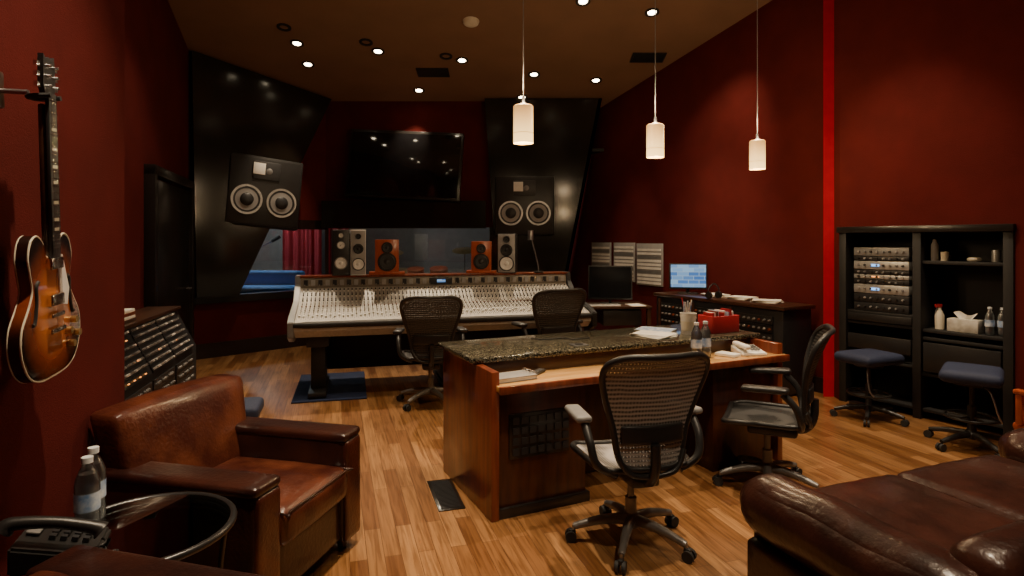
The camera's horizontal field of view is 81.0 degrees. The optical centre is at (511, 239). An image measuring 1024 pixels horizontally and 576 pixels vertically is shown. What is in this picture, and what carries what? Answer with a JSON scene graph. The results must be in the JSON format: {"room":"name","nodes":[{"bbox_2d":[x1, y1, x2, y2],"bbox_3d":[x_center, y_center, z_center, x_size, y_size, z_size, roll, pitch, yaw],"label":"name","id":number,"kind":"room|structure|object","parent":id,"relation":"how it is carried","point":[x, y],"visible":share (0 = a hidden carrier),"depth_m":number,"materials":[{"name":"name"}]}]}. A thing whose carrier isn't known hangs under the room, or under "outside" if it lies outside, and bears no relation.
{"room":"studio","nodes":[
{"label":"studio","id":0,"kind":"room"},
{"bbox_2d":[0,0,123,575],"bbox_3d":[-1.398,-0.659,0.759,0.120,4.518,4.721,0,0,-15],"label":"wall","id":1,"kind":"structure","parent":0,"point":[46,430],"depth_m":2.40,"materials":[{"name":"red paint"}]},
{"bbox_2d":[0,53,81,383],"bbox_3d":[-1.573,-0.071,1.966,0.176,1.049,0.414,0,0,-15],"label":"electric guitar","id":2,"kind":"object","parent":1,"relation":"attached to","point":[44,330],"visible":1,"depth_m":1.93,"materials":[{"name":"paint"}]},
{"bbox_2d":[124,0,189,309],"bbox_3d":[-3.647,-0.659,5.782,0.120,4.518,4.611,0,0,-17],"label":"wall","id":3,"kind":"structure","parent":0,"point":[168,80],"depth_m":6.03,"materials":[{"name":"red paint"}]},
{"bbox_2d":[144,167,157,306],"bbox_3d":[-3.598,0.440,5.959,0.120,2.320,0.100,0,0,-17],"label":"door frame","id":4,"kind":"structure","parent":3,"relation":"attached to","point":[150,180],"depth_m":5.92,"materials":[{"name":"black paint"}]},
{"bbox_2d":[144,164,193,188],"bbox_3d":[-3.866,-0.700,6.813,0.120,0.100,1.890,0,0,-17],"label":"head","id":5,"kind":"object","parent":3,"relation":"attached to","point":[165,175],"visible":0.68,"depth_m":6.56},
{"bbox_2d":[184,184,193,339],"bbox_3d":[-4.134,0.440,7.667,0.120,2.320,0.100,0,0,-17],"label":"door frame","id":6,"kind":"structure","parent":3,"relation":"attached to","point":[191,191],"depth_m":7.63,"materials":[{"name":"black paint"}]},
{"bbox_2d":[189,51,330,297],"bbox_3d":[-3.529,-0.856,8.579,0.160,3.232,1.980,0,0,45],"label":"wall","id":7,"kind":"structure","parent":0,"point":[233,108],"depth_m":8.15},
{"bbox_2d":[225,152,302,230],"bbox_3d":[-3.535,-0.670,8.510,1.007,0.986,0.316,6,-4,-37],"label":"monitor speaker","id":8,"kind":"object","parent":7,"relation":"attached to","point":[263,192],"visible":0.99,"depth_m":8.40},
{"bbox_2d":[194,112,325,344],"bbox_3d":[-3.642,-0.445,8.693,0.120,4.089,1.980,0,0,45],"label":"wall","id":9,"kind":"structure","parent":0,"point":[229,321],"depth_m":8.69,"materials":[{"name":"red fabric"}]},
{"bbox_2d":[194,290,293,304],"bbox_3d":[-3.618,0.810,8.696,0.190,0.100,1.940,0,0,45],"label":"trim","id":10,"kind":"structure","parent":9,"relation":"attached to","point":[253,296],"depth_m":8.47,"materials":[{"name":"black paint"}]},
{"bbox_2d":[196,334,305,359],"bbox_3d":[-3.593,1.500,8.643,0.020,0.200,1.980,0,0,45],"label":"baseboard","id":11,"kind":"structure","parent":9,"relation":"attached to","point":[226,348],"depth_m":8.46,"materials":[{"name":"black wood"}]},
{"bbox_2d":[298,220,326,229],"bbox_3d":[-3.303,-0.230,8.983,0.150,0.140,1.089,0,0,45],"label":"trim","id":12,"kind":"structure","parent":9,"relation":"attached to","point":[302,224],"depth_m":9.13,"materials":[{"name":"black"}]},
{"bbox_2d":[283,229,347,274],"bbox_3d":[-3.900,0.260,11.898,1.400,2.640,0.143,0,0,0],"label":"curtain","id":13,"kind":"object","parent":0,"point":[302,249],"visible":0.08,"depth_m":11.90,"materials":[{"name":"red fabric"}]},
{"bbox_2d":[251,227,489,273],"bbox_3d":[-2.000,0.100,13.060,8.000,3.000,0.120,0,0,0],"label":"wall","id":14,"kind":"structure","parent":0,"point":[425,248],"depth_m":13.00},
{"bbox_2d":[326,101,495,269],"bbox_3d":[-1.050,-0.691,9.410,3.700,2.981,0.120,0,0,0],"label":"wall","id":15,"kind":"structure","parent":0,"point":[468,118],"depth_m":9.35,"materials":[{"name":"red fabric"}]},
{"bbox_2d":[322,228,328,274],"bbox_3d":[-2.918,0.275,9.368,0.110,1.050,0.060,0,0,45],"label":"trim","id":16,"kind":"structure","parent":15,"relation":"attached to","point":[325,233],"depth_m":9.34,"materials":[{"name":"black paint"}]},
{"bbox_2d":[321,201,486,228],"bbox_3d":[-1.650,-0.390,9.290,2.500,0.420,0.320,0,0,0],"label":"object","id":17,"kind":"structure","parent":15,"relation":"attached to","point":[334,214],"depth_m":9.13,"materials":[{"name":"black"}]},
{"bbox_2d":[345,129,464,201],"bbox_3d":[-1.608,-1.131,9.138,1.791,1.127,0.383,0,0,4],"label":"television","id":18,"kind":"object","parent":15,"relation":"attached to","point":[390,164],"visible":1,"depth_m":9.00,"materials":[{"name":"black paint"}]},
{"bbox_2d":[168,0,771,107],"bbox_3d":[0.250,-2.343,8.750,12.500,1.310,5.500,0,0,0],"label":"ceiling","id":19,"kind":"structure","parent":0,"point":[569,44],"depth_m":7.63,"materials":[{"name":"beige"}]},
{"bbox_2d":[277,23,290,31],"bbox_3d":[-2.788,-2.597,7.334,0.170,0.014,0.170,0,-12,0],"label":"recessed light","id":20,"kind":"object","parent":19,"relation":"in","point":[280,24],"depth_m":7.32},
{"bbox_2d":[290,39,303,46],"bbox_3d":[-2.756,-2.519,7.691,0.170,0.014,0.170,0,-12,0],"label":"recessed light","id":21,"kind":"object","parent":19,"relation":"in","point":[296,43],"depth_m":7.68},
{"bbox_2d":[301,61,313,67],"bbox_3d":[-2.794,-2.403,8.215,0.170,0.014,0.170,0,-12,0],"label":"recessed light","id":22,"kind":"object","parent":19,"relation":"in","point":[308,64],"depth_m":8.21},
{"bbox_2d":[359,38,372,45],"bbox_3d":[-1.866,-2.524,7.668,0.170,0.014,0.170,0,-12,0],"label":"recessed light","id":23,"kind":"object","parent":19,"relation":"in","point":[364,39],"depth_m":7.66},
{"bbox_2d":[371,48,384,54],"bbox_3d":[-1.761,-2.477,7.883,0.170,0.014,0.170,0,-12,0],"label":"recessed light","id":24,"kind":"object","parent":19,"relation":"in","point":[377,51],"depth_m":7.87,"materials":[{"name":"white glass"}]},
{"bbox_2d":[416,68,449,76],"bbox_3d":[-1.111,-2.350,8.436,0.450,0.074,0.237,0,0,0],"label":"ceiling vent","id":25,"kind":"object","parent":19,"relation":"in","point":[421,72],"visible":1,"depth_m":8.40,"materials":[{"name":"black metal"}]},
{"bbox_2d":[456,57,467,63],"bbox_3d":[-0.676,-2.427,8.110,0.170,0.014,0.170,0,-12,0],"label":"recessed light","id":26,"kind":"object","parent":19,"relation":"in","point":[461,60],"depth_m":8.10,"materials":[{"name":"white glass"}]},
{"bbox_2d":[463,16,478,27],"bbox_3d":[-0.493,-2.610,7.210,0.199,0.083,0.194,0,0,6],"label":"smoke detector","id":27,"kind":"object","parent":19,"relation":"attached to","point":[469,21],"visible":1,"depth_m":7.16,"materials":[{"name":"beige plastic"}]},
{"bbox_2d":[528,71,539,77],"bbox_3d":[0.311,-2.343,8.491,0.170,0.014,0.170,0,-12,0],"label":"recessed light","id":28,"kind":"object","parent":19,"relation":"in","point":[533,74],"depth_m":8.48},
{"bbox_2d":[576,0,590,5],"bbox_3d":[0.807,-2.710,6.820,0.170,0.014,0.170,0,-12,0],"label":"recessed light","id":29,"kind":"object","parent":19,"relation":"in","point":[579,2],"depth_m":6.83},
{"bbox_2d":[590,77,601,83],"bbox_3d":[1.213,-2.304,8.666,0.170,0.014,0.170,0,-12,0],"label":"recessed light","id":30,"kind":"object","parent":19,"relation":"in","point":[595,80],"depth_m":8.66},
{"bbox_2d":[630,53,666,62],"bbox_3d":[1.821,-2.438,8.034,0.450,0.074,0.237,0,0,0],"label":"ceiling vent","id":31,"kind":"object","parent":19,"relation":"in","point":[636,57],"visible":1,"depth_m":8.01,"materials":[{"name":"black metal"}]},
{"bbox_2d":[645,8,658,16],"bbox_3d":[1.640,-2.665,7.029,0.170,0.014,0.170,0,-12,0],"label":"recessed light","id":32,"kind":"object","parent":19,"relation":"in","point":[650,12],"depth_m":7.02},
{"bbox_2d":[485,98,601,271],"bbox_3d":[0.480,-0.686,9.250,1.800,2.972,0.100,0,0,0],"label":"acoustic panel","id":33,"kind":"structure","parent":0,"point":[562,127],"depth_m":9.20,"materials":[{"name":"black"}]},
{"bbox_2d":[495,177,553,234],"bbox_3d":[0.190,-0.520,9.167,0.902,0.884,0.283,0,0,0],"label":"monitor speaker","id":34,"kind":"object","parent":33,"relation":"attached to","point":[522,204],"visible":1,"depth_m":9.06},
{"bbox_2d":[196,346,1002,575],"bbox_3d":[0.000,1.650,5.500,14.000,0.100,17.000,0,0,0],"label":"floor","id":35,"kind":"structure","parent":0,"point":[402,531],"depth_m":3.83,"materials":[{"name":"brown wood"}]},
{"bbox_2d":[25,545,263,575],"bbox_3d":[-1.053,1.259,1.350,0.817,0.682,0.813,0,0,15],"label":"leather armchair","id":36,"kind":"object","parent":35,"relation":"on","point":[78,560],"visible":1,"depth_m":1.70,"materials":[{"name":"brown leather"}]},
{"bbox_2d":[124,306,195,400],"bbox_3d":[-3.041,1.120,4.854,0.466,0.960,2.000,0,0,-14],"label":"equipment rack","id":37,"kind":"object","parent":35,"relation":"on","point":[160,351],"visible":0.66,"depth_m":4.93,"materials":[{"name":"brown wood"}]},
{"bbox_2d":[124,308,135,323],"bbox_3d":[-3.056,0.590,4.614,0.200,0.099,0.300,0,0,-14],"label":"stack","id":38,"kind":"object","parent":37,"relation":"on","point":[129,313],"visible":0.25,"depth_m":4.66,"materials":[{"name":"white paper"}]},
{"bbox_2d":[124,308,134,313],"bbox_3d":[-3.056,0.552,4.614,0.200,0.024,0.240,0,0,-14],"label":"book","id":39,"kind":"object","parent":38,"relation":"on","point":[126,310],"depth_m":4.66,"materials":[{"name":"paper"}]},
{"bbox_2d":[124,314,134,320],"bbox_3d":[-3.056,0.602,4.614,0.200,0.024,0.270,0,0,-14],"label":"book","id":40,"kind":"object","parent":38,"relation":"on","point":[127,317],"depth_m":4.64,"materials":[{"name":"paper"}]},
{"bbox_2d":[124,311,135,317],"bbox_3d":[-3.056,0.577,4.614,0.200,0.024,0.280,0,0,-14],"label":"book","id":41,"kind":"object","parent":38,"relation":"on","point":[127,314],"depth_m":4.64,"materials":[{"name":"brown paper"}]},
{"bbox_2d":[124,317,135,323],"bbox_3d":[-3.056,0.627,4.614,0.200,0.024,0.300,0,0,-14],"label":"book","id":42,"kind":"object","parent":38,"relation":"on","point":[127,319],"depth_m":4.62,"materials":[{"name":"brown paper"}]},
{"bbox_2d":[101,491,237,567],"bbox_3d":[-1.280,1.292,2.090,0.590,0.594,0.590,0,0,0],"label":"glass side table","id":43,"kind":"object","parent":35,"relation":"on","point":[177,526],"visible":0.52,"depth_m":2.14,"materials":[{"name":"glass"}]},
{"bbox_2d":[0,516,118,575],"bbox_3d":[-1.408,0.914,1.890,0.311,0.169,0.246,0,0,-22],"label":"desk telephone","id":44,"kind":"object","parent":43,"relation":"on","point":[43,538],"visible":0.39,"depth_m":1.83,"materials":[{"name":"black plastic"}]},
{"bbox_2d":[73,455,100,520],"bbox_3d":[-1.455,0.871,2.055,0.077,0.257,0.077,0,0,-25],"label":"water bottle","id":45,"kind":"object","parent":43,"relation":"on","point":[87,485],"visible":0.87,"depth_m":2.04,"materials":[{"name":"plastic"}]},
{"bbox_2d":[85,446,105,519],"bbox_3d":[-1.500,0.871,2.150,0.077,0.257,0.077,0,0,-39],"label":"water bottle","id":46,"kind":"object","parent":43,"relation":"on","point":[98,463],"visible":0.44,"depth_m":2.15,"materials":[{"name":"plastic"}]},
{"bbox_2d":[90,374,359,575],"bbox_3d":[-1.310,1.165,2.880,0.922,0.870,0.858,0,0,14],"label":"leather armchair","id":47,"kind":"object","parent":35,"relation":"on","point":[293,486],"visible":0.78,"depth_m":2.77,"materials":[{"name":"brown leather"}]},
{"bbox_2d":[214,456,346,546],"bbox_3d":[-1.229,1.223,2.860,0.728,0.214,0.539,0,0,14],"label":"seat cushion","id":48,"kind":"object","parent":47,"relation":"on","point":[312,488],"depth_m":2.86,"materials":[{"name":"brown leather"}]},
{"bbox_2d":[244,397,263,416],"bbox_3d":[-2.300,1.458,4.860,0.500,0.285,0.400,0,0,-15],"label":"footstool","id":49,"kind":"object","parent":35,"relation":"on","point":[254,406],"visible":0.28,"depth_m":4.84,"materials":[{"name":"blue fabric"}]},
{"bbox_2d":[240,270,304,292],"bbox_3d":[-4.350,1.065,10.125,1.500,1.070,0.750,0,0,0],"label":"couch","id":50,"kind":"object","parent":35,"relation":"on","point":[257,280],"visible":0.2,"depth_m":10.30,"materials":[{"name":"blue fabric"}]},
{"bbox_2d":[291,371,366,403],"bbox_3d":[-1.970,1.593,6.550,0.720,0.015,1.250,0,0,-15],"label":"carpet","id":51,"kind":"object","parent":35,"relation":"on","point":[344,385],"visible":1,"depth_m":6.40,"materials":[{"name":"blue carpet"}]},
{"bbox_2d":[393,295,467,411],"bbox_3d":[-0.786,1.055,5.856,0.716,1.090,0.760,0,0,-4],"label":"office chair","id":52,"kind":"object","parent":35,"relation":"on","point":[428,321],"visible":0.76,"depth_m":5.61,"materials":[{"name":"metal"}]},
{"bbox_2d":[399,247,470,273],"bbox_3d":[-1.600,0.869,11.443,1.880,1.462,0.577,0,0,0],"label":"drum kit","id":53,"kind":"object","parent":35,"relation":"on","point":[462,250],"visible":0.23,"depth_m":11.31,"materials":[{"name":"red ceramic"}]},
{"bbox_2d":[287,271,596,398],"bbox_3d":[-0.761,1.000,6.803,3.260,1.199,1.094,0,0,-15],"label":"mixing console","id":54,"kind":"object","parent":35,"relation":"on","point":[346,321],"visible":0.74,"depth_m":6.76,"materials":[{"name":"grey metal"}]},
{"bbox_2d":[332,230,349,275],"bbox_3d":[-1.972,0.142,6.900,0.190,0.520,0.281,0,0,-18],"label":"speaker","id":55,"kind":"object","parent":54,"relation":"on","point":[340,238],"visible":1,"depth_m":6.78},
{"bbox_2d":[350,230,365,274],"bbox_3d":[-1.789,0.142,6.949,0.170,0.520,0.261,0,0,-18],"label":"speaker","id":56,"kind":"object","parent":54,"relation":"on","point":[357,237],"visible":0.99,"depth_m":6.84},
{"bbox_2d":[369,240,404,274],"bbox_3d":[-1.468,0.198,7.043,0.405,0.405,0.248,0,0,-12],"label":"speaker","id":57,"kind":"object","parent":54,"relation":"on","point":[386,251],"visible":1,"depth_m":6.93},
{"bbox_2d":[466,241,496,272],"bbox_3d":[-0.372,0.207,7.336,0.360,0.385,0.248,0,0,0],"label":"speaker","id":58,"kind":"object","parent":54,"relation":"on","point":[481,251],"visible":1,"depth_m":7.23},
{"bbox_2d":[498,234,517,272],"bbox_3d":[-0.054,0.162,7.414,0.220,0.480,0.281,0,0,6],"label":"speaker","id":59,"kind":"object","parent":54,"relation":"on","point":[507,243],"visible":1,"depth_m":7.29},
{"bbox_2d":[528,230,542,272],"bbox_3d":[0.292,0.142,7.438,0.195,0.524,0.125,0,0,0],"label":"desk microphone","id":60,"kind":"object","parent":54,"relation":"on","point":[530,232],"visible":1,"depth_m":7.39,"materials":[{"name":"grey metal"}]},
{"bbox_2d":[427,478,464,511],"bbox_3d":[-0.420,1.595,3.770,0.160,0.009,0.460,0,0,-17],"label":"floor vent","id":61,"kind":"object","parent":35,"relation":"in","point":[446,497],"visible":1,"depth_m":3.74,"materials":[{"name":"black metal"}]},
{"bbox_2d":[511,288,586,335],"bbox_3d":[0.374,1.039,6.246,0.765,1.122,0.800,0,0,-24],"label":"office chair","id":62,"kind":"object","parent":35,"relation":"on","point":[554,310],"visible":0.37,"depth_m":5.97,"materials":[{"name":"fabric"}]},
{"bbox_2d":[438,324,789,521],"bbox_3d":[0.750,1.156,4.255,2.360,0.888,0.946,0,0,-25],"label":"desk","id":63,"kind":"object","parent":35,"relation":"on","point":[506,446],"visible":0.8,"depth_m":3.77,"materials":[{"name":"brown wood"}]},
{"bbox_2d":[499,367,537,383],"bbox_3d":[0.003,0.801,3.568,0.270,0.049,0.150,0,0,-30],"label":"paper stack","id":64,"kind":"object","parent":63,"relation":"on","point":[520,375],"visible":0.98,"depth_m":3.54,"materials":[{"name":"paper"}]},
{"bbox_2d":[531,337,588,339],"bbox_3d":[0.348,0.707,4.300,0.424,0.008,0.078,0,0,0],"label":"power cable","id":65,"kind":"object","parent":63,"relation":"on","point":[558,337],"visible":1,"depth_m":4.29,"materials":[{"name":"black rubber"}]},
{"bbox_2d":[629,330,677,339],"bbox_3d":[1.053,0.703,4.460,0.319,0.015,0.289,0,0,43],"label":"paper stack","id":66,"kind":"object","parent":63,"relation":"on","point":[657,335],"visible":1,"depth_m":4.42,"materials":[{"name":"white paper"}]},
{"bbox_2d":[634,326,676,331],"bbox_3d":[1.133,0.707,4.735,0.282,0.008,0.212,0,0,30],"label":"magazine","id":67,"kind":"object","parent":63,"relation":"on","point":[661,329],"visible":0.77,"depth_m":4.71,"materials":[{"name":"white paper"}]},
{"bbox_2d":[681,297,691,311],"bbox_3d":[1.404,0.587,4.817,0.091,0.249,0.090,0,0,0],"label":"pencil holder","id":68,"kind":"object","parent":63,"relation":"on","point":[687,309],"visible":0.33,"depth_m":4.80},
{"bbox_2d":[680,312,696,334],"bbox_3d":[1.334,0.631,4.541,0.124,0.160,0.124,0,0,0],"label":"coffee cup","id":69,"kind":"object","parent":63,"relation":"on","point":[687,319],"visible":0.8,"depth_m":4.50,"materials":[{"name":"beige paper"}]},
{"bbox_2d":[691,322,701,351],"bbox_3d":[1.284,0.700,4.176,0.076,0.253,0.076,0,0,-21],"label":"water bottle","id":70,"kind":"object","parent":63,"relation":"on","point":[696,335],"visible":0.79,"depth_m":4.15,"materials":[{"name":"plastic"}]},
{"bbox_2d":[701,321,710,357],"bbox_3d":[1.366,0.700,4.236,0.076,0.253,0.076,0,0,9],"label":"water bottle","id":71,"kind":"object","parent":63,"relation":"on","point":[706,334],"visible":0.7,"depth_m":4.21,"materials":[{"name":"plastic"}]},
{"bbox_2d":[698,308,738,333],"bbox_3d":[1.606,0.624,4.668,0.272,0.174,0.172,0,0,-25],"label":"basket","id":72,"kind":"object","parent":63,"relation":"on","point":[723,320],"visible":0.84,"depth_m":4.60,"materials":[{"name":"plastic"}]},
{"bbox_2d":[715,351,740,357],"bbox_3d":[1.542,0.817,4.285,0.100,0.019,0.150,0,0,-40],"label":"notepad","id":73,"kind":"object","parent":63,"relation":"on","point":[719,353],"visible":1,"depth_m":4.27,"materials":[{"name":"paper"}]},
{"bbox_2d":[731,341,766,355],"bbox_3d":[1.723,0.788,4.370,0.180,0.078,0.210,0,0,-5],"label":"telephone","id":74,"kind":"object","parent":63,"relation":"on","point":[743,349],"visible":1,"depth_m":4.31,"materials":[{"name":"plastic"}]},
{"bbox_2d":[582,302,651,330],"bbox_3d":[1.300,1.225,7.950,0.950,0.750,0.600,0,0,-5],"label":"computer desk","id":75,"kind":"object","parent":35,"relation":"on","point":[623,315],"visible":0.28,"depth_m":7.71,"materials":[{"name":"brown wood"}]},
{"bbox_2d":[589,304,620,306],"bbox_3d":[1.180,0.837,7.730,0.420,0.023,0.130,0,0,-5],"label":"keyboard","id":76,"kind":"object","parent":75,"relation":"on","point":[592,305],"visible":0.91,"depth_m":7.68,"materials":[{"name":"white plastic"}]},
{"bbox_2d":[588,265,631,303],"bbox_3d":[1.304,0.595,7.980,0.580,0.510,0.180,0,0,8],"label":"computer monitor","id":77,"kind":"object","parent":75,"relation":"on","point":[610,283],"visible":0.9,"depth_m":7.93,"materials":[{"name":"black plastic"}]},
{"bbox_2d":[565,351,709,574],"bbox_3d":[0.629,1.066,3.154,0.703,1.069,0.744,0,0,-19],"label":"office chair","id":78,"kind":"object","parent":35,"relation":"on","point":[649,401],"visible":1,"depth_m":2.92,"materials":[{"name":"metal"}]},
{"bbox_2d":[653,291,814,394],"bbox_3d":[2.485,1.137,6.984,0.515,0.925,1.930,0,0,-28],"label":"equipment cabinet","id":79,"kind":"object","parent":35,"relation":"on","point":[788,324],"visible":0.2,"depth_m":6.24,"materials":[{"name":"brown wood"}]},
{"bbox_2d":[669,263,706,293],"bbox_3d":[2.211,0.484,7.551,0.460,0.380,0.180,0,0,8],"label":"computer monitor","id":80,"kind":"object","parent":79,"relation":"on","point":[687,276],"visible":1,"depth_m":7.50,"materials":[{"name":"black"}]},
{"bbox_2d":[705,283,721,298],"bbox_3d":[2.334,0.586,6.944,0.196,0.178,0.080,0,0,-30],"label":"headphones","id":81,"kind":"object","parent":79,"relation":"on","point":[718,294],"visible":1,"depth_m":6.94,"materials":[{"name":"black plastic"}]},
{"bbox_2d":[726,295,758,299],"bbox_3d":[2.632,0.660,6.853,0.264,0.027,0.318,0,0,-32],"label":"paper stack","id":82,"kind":"object","parent":79,"relation":"on","point":[737,297],"visible":0.96,"depth_m":6.79,"materials":[{"name":"white paper"}]},
{"bbox_2d":[750,298,783,303],"bbox_3d":[2.758,0.660,6.489,0.318,0.027,0.264,0,0,38],"label":"paper stack","id":83,"kind":"object","parent":79,"relation":"on","point":[770,301],"visible":1,"depth_m":6.42,"materials":[{"name":"white paper"}]},
{"bbox_2d":[712,324,835,487],"bbox_3d":[1.705,1.071,3.880,0.697,1.058,0.708,0,0,38],"label":"office chair","id":84,"kind":"object","parent":35,"relation":"on","point":[789,420],"visible":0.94,"depth_m":3.85,"materials":[{"name":"metal"}]},
{"bbox_2d":[830,348,909,426],"bbox_3d":[3.222,1.299,5.388,0.582,0.602,0.612,0,0,-20],"label":"stool","id":85,"kind":"object","parent":35,"relation":"on","point":[868,358],"visible":1,"depth_m":5.30,"materials":[{"name":"blue fabric"}]},
{"bbox_2d":[740,428,1023,575],"bbox_3d":[2.062,1.255,2.492,2.049,0.689,1.054,0,0,-21],"label":"leather sofa","id":86,"kind":"object","parent":35,"relation":"on","point":[964,517],"visible":1,"depth_m":2.35,"materials":[{"name":"brown leather"}]},
{"bbox_2d":[813,475,1015,549],"bbox_3d":[1.656,1.223,2.495,0.745,0.223,0.760,0,0,-21],"label":"seat cushion","id":87,"kind":"object","parent":86,"relation":"on","point":[942,519],"depth_m":2.50,"materials":[{"name":"brown leather"}]},
{"bbox_2d":[897,455,1023,520],"bbox_3d":[2.361,1.223,2.765,0.745,0.223,0.760,0,0,-21],"label":"seat cushion","id":88,"kind":"object","parent":86,"relation":"on","point":[992,483],"depth_m":2.81,"materials":[{"name":"brown leather"}]},
{"bbox_2d":[836,224,1015,434],"bbox_3d":[3.820,0.735,5.505,0.500,1.730,1.430,0,0,-32],"label":"bookcase","id":89,"kind":"object","parent":35,"relation":"on","point":[958,284],"visible":0.76,"depth_m":5.42,"materials":[{"name":"black paint"}]},
{"bbox_2d":[854,247,911,313],"bbox_3d":[3.637,0.377,5.785,0.358,0.609,0.500,0,0,-32],"label":"rack audio equipment","id":90,"kind":"object","parent":89,"relation":"on","point":[883,283],"visible":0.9,"depth_m":5.68,"materials":[{"name":"silver metal"}]},
{"bbox_2d":[931,239,938,260],"bbox_3d":[3.785,0.089,5.372,0.060,0.190,0.060,0,0,0],"label":"bottle","id":91,"kind":"object","parent":89,"relation":"on","point":[934,246],"visible":1,"depth_m":5.35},
{"bbox_2d":[935,304,944,328],"bbox_3d":[3.816,0.683,5.357,0.077,0.220,0.074,0,0,0],"label":"spray bottle","id":92,"kind":"object","parent":89,"relation":"on","point":[939,315],"visible":1,"depth_m":5.33,"materials":[{"name":"beige plastic"}]},
{"bbox_2d":[941,252,950,260],"bbox_3d":[3.834,0.144,5.299,0.080,0.080,0.064,0,0,32],"label":"ceramic mug","id":93,"kind":"object","parent":89,"relation":"on","point":[944,255],"visible":1,"depth_m":5.28,"materials":[{"name":"beige ceramic"}]},
{"bbox_2d":[947,311,983,333],"bbox_3d":[3.914,0.706,5.181,0.120,0.175,0.230,0,0,-32],"label":"tissue box","id":94,"kind":"object","parent":89,"relation":"on","point":[964,323],"visible":1,"depth_m":5.15,"materials":[{"name":"cardboard"}]},
{"bbox_2d":[967,257,981,261],"bbox_3d":[3.942,0.167,5.116,0.106,0.036,0.106,0,0,0],"label":"tape roll","id":95,"kind":"object","parent":89,"relation":"on","point":[970,259],"visible":1,"depth_m":5.08,"materials":[{"name":"beige ceramic"}]},
{"bbox_2d":[985,307,994,334],"bbox_3d":[4.000,0.677,5.023,0.070,0.232,0.070,0,0,0],"label":"water bottle","id":96,"kind":"object","parent":89,"relation":"on","point":[989,317],"visible":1,"depth_m":5.00,"materials":[{"name":"plastic"}]},
{"bbox_2d":[992,250,1000,261],"bbox_3d":[4.050,0.135,5.018,0.060,0.100,0.060,0,0,0],"label":"tin","id":97,"kind":"object","parent":89,"relation":"on","point":[996,254],"visible":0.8,"depth_m":4.99,"materials":[{"name":"silver metal"}]},
{"bbox_2d":[997,308,1002,335],"bbox_3d":[4.059,0.677,4.965,0.070,0.232,0.070,0,0,-39],"label":"water bottle","id":98,"kind":"object","parent":89,"relation":"on","point":[1000,316],"visible":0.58,"depth_m":4.96,"materials":[{"name":"plastic"}]},
{"bbox_2d":[923,362,1004,455],"bbox_3d":[3.562,1.287,4.611,0.604,0.625,0.635,0,0,22],"label":"stool","id":99,"kind":"object","parent":35,"relation":"on","point":[970,375],"visible":0.93,"depth_m":4.55,"materials":[{"name":"blue fabric"}]},
{"bbox_2d":[1013,389,1023,429],"bbox_3d":[3.421,1.215,3.616,0.510,0.770,0.468,0,0,-20],"label":"wooden chair","id":100,"kind":"object","parent":35,"relation":"on","point":[1019,393],"visible":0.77,"depth_m":3.70,"materials":[{"name":"orange wood"}]},
{"bbox_2d":[568,0,822,377],"bbox_3d":[2.047,-0.637,8.559,0.120,4.474,5.331,0,0,-29],"label":"wall","id":101,"kind":"structure","parent":0,"point":[757,233],"depth_m":7.35,"materials":[{"name":"red fabric"}]},
{"bbox_2d":[592,242,610,265],"bbox_3d":[1.415,0.310,9.525,0.026,0.540,0.489,0,0,-29],"label":"acoustic panel","id":102,"kind":"object","parent":101,"relation":"attached to","point":[601,252],"visible":0.62,"depth_m":9.51,"materials":[{"name":"white plastic"}]},
{"bbox_2d":[614,243,634,281],"bbox_3d":[1.687,0.330,9.035,0.026,0.580,0.486,0,0,-29],"label":"acoustic panel","id":103,"kind":"object","parent":101,"relation":"attached to","point":[624,253],"visible":0.77,"depth_m":8.98,"materials":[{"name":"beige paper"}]},
{"bbox_2d":[637,243,662,286],"bbox_3d":[1.958,0.350,8.548,0.027,0.600,0.539,0,0,-29],"label":"acoustic panel","id":104,"kind":"object","parent":101,"relation":"attached to","point":[649,256],"visible":1,"depth_m":8.52,"materials":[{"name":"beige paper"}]},
{"bbox_2d":[576,327,822,392],"bbox_3d":[2.186,1.520,8.165,0.020,0.160,4.508,0,0,-29],"label":"baseboard","id":105,"kind":"structure","parent":101,"relation":"attached to","point":[817,381],"depth_m":6.30,"materials":[{"name":"black"}]},
{"bbox_2d":[823,0,833,396],"bbox_3d":[3.260,-0.625,6.170,0.170,4.450,0.100,0,0,0],"label":"wall strip","id":106,"kind":"object","parent":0,"point":[828,5],"visible":0.67,"depth_m":6.12,"materials":[{"name":"red paint"}]},
{"bbox_2d":[834,0,839,398],"bbox_3d":[3.345,-0.659,6.097,0.120,4.518,0.200,0,0,3],"label":"wall","id":107,"kind":"structure","parent":0,"point":[836,2],"depth_m":6.07,"materials":[{"name":"red fabric"}]},
{"bbox_2d":[840,0,1023,419],"bbox_3d":[3.963,-0.659,5.006,0.120,4.518,2.410,0,0,-32],"label":"wall","id":108,"kind":"structure","parent":0,"point":[927,86],"depth_m":5.28,"materials":[{"name":"red fabric"}]},
{"bbox_3d":[0.250,-2.948,1.500,12.500,0.100,9.000,0,0,0],"label":"ceiling","id":109,"kind":"structure","parent":0,"visible":0},
{"bbox_2d":[513,0,533,144],"bbox_3d":[0.080,-1.792,4.250,0.145,2.213,0.145,0,0,0],"label":"pendant lamp","id":110,"kind":"object","parent":109,"relation":"hanging from","point":[523,133],"visible":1,"depth_m":4.19,"materials":[{"name":"white glass"}]},
{"bbox_2d":[646,0,663,158],"bbox_3d":[1.170,-1.786,4.900,0.145,2.223,0.145,0,0,0],"label":"pendant lamp","id":111,"kind":"object","parent":109,"relation":"hanging from","point":[654,131],"visible":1,"depth_m":4.85,"materials":[{"name":"white glass"}]},
{"bbox_2d":[749,0,765,169],"bbox_3d":[2.290,-1.779,5.600,0.145,2.238,0.145,0,0,0],"label":"pendant lamp","id":112,"kind":"object","parent":109,"relation":"hanging from","point":[757,147],"visible":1,"depth_m":5.56,"materials":[{"name":"white glass"}]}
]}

